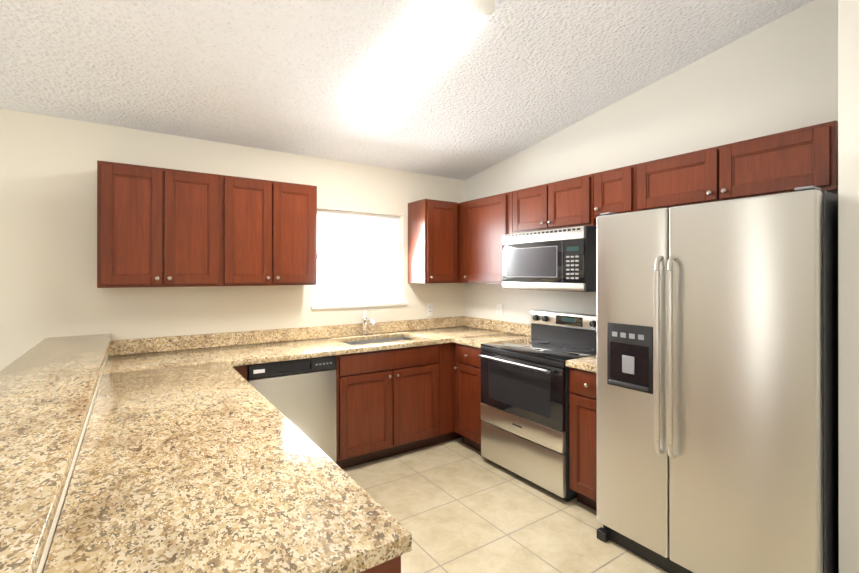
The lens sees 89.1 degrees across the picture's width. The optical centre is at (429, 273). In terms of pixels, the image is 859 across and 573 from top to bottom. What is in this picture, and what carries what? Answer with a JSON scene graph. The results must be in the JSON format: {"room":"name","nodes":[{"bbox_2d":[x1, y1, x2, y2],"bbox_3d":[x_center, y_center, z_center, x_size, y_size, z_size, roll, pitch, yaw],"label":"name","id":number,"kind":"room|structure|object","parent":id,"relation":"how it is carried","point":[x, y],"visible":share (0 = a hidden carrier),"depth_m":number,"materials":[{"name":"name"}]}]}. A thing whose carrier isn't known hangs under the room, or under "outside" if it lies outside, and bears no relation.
{"room":"kitchen","nodes":[
{"label":"kitchen","id":0,"kind":"room"},
{"bbox_2d":[0,108,464,370],"bbox_3d":[-2.394,0.225,2.776,6.840,2.460,0.120,0,0,-34],"label":"wall","id":1,"kind":"structure","parent":0,"point":[48,228],"depth_m":2.94,"materials":[{"name":"beige paint"}]},
{"bbox_2d":[97,160,220,287],"bbox_3d":[-1.782,-0.298,2.907,0.677,0.765,0.349,0,0,-34],"label":"upper cabinet","id":2,"kind":"object","parent":1,"relation":"attached to","point":[158,227],"visible":1,"depth_m":2.77,"materials":[{"name":"brown wood"}]},
{"bbox_2d":[221,175,316,285],"bbox_3d":[-1.221,-0.297,3.288,0.677,0.765,0.349,0,0,-34],"label":"upper cabinet","id":3,"kind":"object","parent":1,"relation":"attached to","point":[268,233],"visible":0.98,"depth_m":3.15,"materials":[{"name":"brown wood"}]},
{"bbox_2d":[108,316,463,355],"bbox_3d":[-0.871,0.492,3.721,3.014,0.101,0.023,0,0,-34],"label":"backsplash","id":4,"kind":"structure","parent":1,"relation":"attached to","point":[147,345],"depth_m":3.42,"materials":[{"name":"stone"}]},
{"bbox_2d":[314,209,399,304],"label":"window","id":5,"kind":"structure","parent":1,"relation":"in","point":[396,259],"depth_m":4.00,"materials":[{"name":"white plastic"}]},
{"bbox_2d":[311,301,406,308],"bbox_3d":[-0.618,0.280,3.925,0.930,0.032,0.084,0,0,-34],"label":"window sill","id":6,"kind":"structure","parent":1,"relation":"attached to","point":[347,305],"depth_m":3.87,"materials":[{"name":"white plastic"}]},
{"bbox_2d":[426,303,432,315],"bbox_3d":[0.002,0.351,4.324,0.078,0.126,0.010,0,0,-34],"label":"electrical outlet","id":7,"kind":"object","parent":1,"relation":"attached to","point":[429,309],"visible":1,"depth_m":4.32,"materials":[{"name":"white plastic"}]},
{"bbox_2d":[408,199,457,282],"bbox_3d":[0.044,-0.296,4.148,0.375,0.765,0.349,0,0,-34],"label":"upper cabinet","id":8,"kind":"object","parent":1,"relation":"attached to","point":[432,241],"visible":1,"depth_m":4.04,"materials":[{"name":"brown wood"}]},
{"bbox_2d":[0,0,812,179],"bbox_3d":[-0.786,-1.447,0.413,6.840,0.953,5.840,0,0,-34],"label":"ceiling","id":9,"kind":"structure","parent":0,"point":[505,79],"depth_m":2.48,"materials":[{"name":"white paint"}]},
{"bbox_2d":[346,0,494,121],"bbox_3d":[-0.115,-1.149,2.431,0.265,0.110,1.157,0,-8,-34],"label":"ceiling light fixture","id":10,"kind":"object","parent":9,"relation":"attached to","point":[434,34],"visible":1,"depth_m":2.28,"materials":[{"name":"white plastic"}]},
{"bbox_2d":[342,437,667,572],"bbox_3d":[-0.786,1.502,0.409,6.840,0.100,5.840,0,0,-34],"label":"floor","id":11,"kind":"structure","parent":0,"point":[457,505],"depth_m":2.59,"materials":[{"name":"tile"}]},
{"bbox_2d":[37,353,107,572],"bbox_3d":[-1.284,0.944,1.491,0.172,1.018,3.248,0,0,-34],"label":"wall bar","id":12,"kind":"object","parent":11,"relation":"on","point":[43,560],"depth_m":1.06,"materials":[{"name":"beige paint"}]},
{"bbox_2d":[0,334,111,572],"bbox_3d":[-1.321,0.414,1.442,0.335,0.038,3.288,0,0,-34],"label":"bar","id":13,"kind":"object","parent":12,"relation":"on","point":[48,386],"visible":1,"depth_m":1.10,"materials":[{"name":"stone"}]},
{"bbox_2d":[233,365,246,379],"bbox_3d":[-1.647,1.018,2.845,0.742,0.874,0.600,0,0,-34],"label":"base cabinet","id":14,"kind":"object","parent":11,"relation":"on","point":[241,370],"visible":0.02,"depth_m":2.79,"materials":[{"name":"brown wood"}]},
{"bbox_2d":[247,355,335,461],"bbox_3d":[-1.078,1.021,3.204,0.592,0.868,0.606,0,0,-34],"label":"dishwasher","id":15,"kind":"object","parent":11,"relation":"on","point":[299,394],"visible":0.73,"depth_m":3.00,"materials":[{"name":"grey metal"}]},
{"bbox_2d":[335,344,438,468],"bbox_3d":[-0.448,1.019,3.630,0.910,0.874,0.649,0,0,-34],"label":"base cabinet","id":16,"kind":"object","parent":11,"relation":"on","point":[387,403],"visible":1,"depth_m":3.36,"materials":[{"name":"brown wood"}]},
{"bbox_2d":[43,358,411,572],"bbox_3d":[-0.892,0.560,1.632,0.630,0.037,2.160,0,0,-34],"label":"countertop","id":17,"kind":"structure","parent":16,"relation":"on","point":[207,460],"depth_m":1.08,"materials":[{"name":"stone"}]},
{"bbox_2d":[104,329,490,369],"bbox_3d":[-0.699,0.562,3.467,3.014,0.037,0.638,0,0,-34],"label":"countertop","id":18,"kind":"structure","parent":16,"relation":"on","point":[248,354],"depth_m":3.12,"materials":[{"name":"stone"}]},
{"bbox_2d":[361,311,374,335],"bbox_3d":[-0.531,0.439,3.789,0.056,0.208,0.230,0,0,-34],"label":"faucet","id":19,"kind":"object","parent":18,"relation":"on","point":[365,321],"visible":1,"depth_m":3.83,"materials":[{"name":"silver metal"}]},
{"bbox_2d":[344,337,410,344],"bbox_3d":[-0.413,0.679,3.672,0.737,0.194,0.427,0,0,-34],"label":"sink","id":20,"kind":"object","parent":18,"relation":"in","point":[377,341],"visible":0.02,"depth_m":3.87,"materials":[{"name":"silver metal"}]},
{"bbox_2d":[431,326,486,333],"bbox_3d":[0.281,0.563,4.134,0.644,0.037,0.360,0,0,-34],"label":"countertop","id":21,"kind":"structure","parent":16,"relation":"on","point":[460,329],"depth_m":4.19,"materials":[{"name":"stone"}]},
{"bbox_2d":[434,342,462,444],"bbox_3d":[0.226,1.019,4.119,0.751,0.874,0.600,0,0,-34],"label":"cabinet filler","id":22,"kind":"object","parent":11,"relation":"on","point":[447,361],"visible":0.21,"depth_m":3.71,"materials":[{"name":"brown wood"}]},
{"bbox_2d":[454,343,482,451],"bbox_3d":[0.555,1.019,3.726,0.649,0.874,0.372,0,0,-34],"label":"base cabinet","id":23,"kind":"object","parent":11,"relation":"on","point":[467,368],"visible":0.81,"depth_m":3.57,"materials":[{"name":"brown wood"}]},
{"bbox_2d":[451,330,530,347],"bbox_3d":[0.565,0.562,3.717,0.644,0.037,0.350,0,0,-34],"label":"countertop","id":24,"kind":"structure","parent":23,"relation":"on","point":[474,340],"depth_m":3.73,"materials":[{"name":"stone"}]},
{"bbox_2d":[478,310,596,501],"bbox_3d":[0.851,0.880,3.218,0.700,1.150,0.788,0,0,-34],"label":"range","id":25,"kind":"object","parent":11,"relation":"on","point":[525,408],"visible":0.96,"depth_m":3.05,"materials":[{"name":"grey metal"}]},
{"bbox_2d":[569,367,596,510],"bbox_3d":[1.197,1.018,2.782,0.649,0.874,0.308,0,0,-34],"label":"base cabinet","id":26,"kind":"object","parent":11,"relation":"on","point":[583,434],"visible":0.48,"depth_m":2.66,"materials":[{"name":"brown wood"}]},
{"bbox_2d":[565,355,596,372],"bbox_3d":[1.201,0.561,2.786,0.638,0.037,0.310,0,0,-34],"label":"countertop","id":27,"kind":"structure","parent":26,"relation":"on","point":[589,363],"depth_m":2.67,"materials":[{"name":"stone"}]},
{"bbox_2d":[596,186,838,572],"bbox_3d":[1.465,0.560,2.204,0.799,1.787,0.942,0,0,-34],"label":"refrigerator","id":28,"kind":"object","parent":11,"relation":"on","point":[717,386],"visible":1,"depth_m":1.88,"materials":[{"name":"grey metal"}]},
{"bbox_2d":[465,0,837,323],"bbox_3d":[2.026,-0.194,2.251,0.120,3.295,5.720,0,0,-34],"label":"wall","id":29,"kind":"structure","parent":0,"point":[779,75],"depth_m":2.72,"materials":[{"name":"white paint"}]},
{"bbox_2d":[458,191,512,283],"bbox_3d":[0.504,-0.296,4.069,0.349,0.765,0.998,0,0,-34],"label":"upper cabinet","id":30,"kind":"object","parent":29,"relation":"attached to","point":[485,224],"visible":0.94,"depth_m":3.87,"materials":[{"name":"brown wood"}]},
{"bbox_2d":[464,316,530,335],"bbox_3d":[0.651,0.493,4.145,0.020,0.101,0.962,0,0,-34],"label":"backsplash","id":31,"kind":"structure","parent":29,"relation":"attached to","point":[489,324],"depth_m":4.12,"materials":[{"name":"stone"}]},
{"bbox_2d":[497,304,502,317],"bbox_3d":[0.664,0.349,4.134,0.010,0.126,0.078,0,0,-34],"label":"electrical outlet","id":32,"kind":"object","parent":29,"relation":"attached to","point":[499,310],"visible":1,"depth_m":4.12,"materials":[{"name":"white plastic"}]},
{"bbox_2d":[513,174,595,232],"bbox_3d":[1.000,-0.503,3.340,0.349,0.353,0.760,0,0,-34],"label":"upper cabinet","id":33,"kind":"object","parent":29,"relation":"attached to","point":[566,203],"visible":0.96,"depth_m":3.20,"materials":[{"name":"brown wood"}]},
{"bbox_2d":[502,226,595,291],"bbox_3d":[0.974,-0.100,3.311,0.424,0.440,0.775,0,0,-34],"label":"microwave","id":34,"kind":"object","parent":33,"relation":"attached to","point":[561,259],"visible":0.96,"depth_m":3.10,"materials":[{"name":"grey metal"}]},
{"bbox_2d":[594,164,635,218],"bbox_3d":[1.300,-0.528,2.900,0.349,0.305,0.300,0,0,-34],"label":"upper cabinet","id":35,"kind":"object","parent":29,"relation":"attached to","point":[614,190],"visible":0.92,"depth_m":2.80,"materials":[{"name":"brown wood"}]},
{"bbox_2d":[636,120,837,210],"bbox_3d":[1.646,-0.528,2.389,0.349,0.305,0.930,0,0,-34],"label":"upper cabinet","id":36,"kind":"object","parent":29,"relation":"attached to","point":[785,162],"visible":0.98,"depth_m":2.21,"materials":[{"name":"brown wood"}]},
{"bbox_2d":[838,0,858,572],"bbox_3d":[1.876,-0.001,1.791,0.645,2.910,0.150,0,0,-34],"label":"wall","id":37,"kind":"structure","parent":0,"point":[848,231],"depth_m":1.65,"materials":[{"name":"white paint"}]},
{"bbox_3d":[-0.497,1.016,1.069,0.604,0.874,0.715,0,0,-34],"label":"base cabinet","id":38,"kind":"object","parent":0,"visible":0},
{"bbox_2d":[360,555,400,572],"bbox_3d":[-0.302,1.015,0.754,0.577,0.874,0.019,0,0,-34],"label":"peninsula end panel","id":39,"kind":"object","parent":38,"relation":"attached to","point":[393,565],"visible":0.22,"depth_m":0.89,"materials":[{"name":"brown wood"}]}
]}

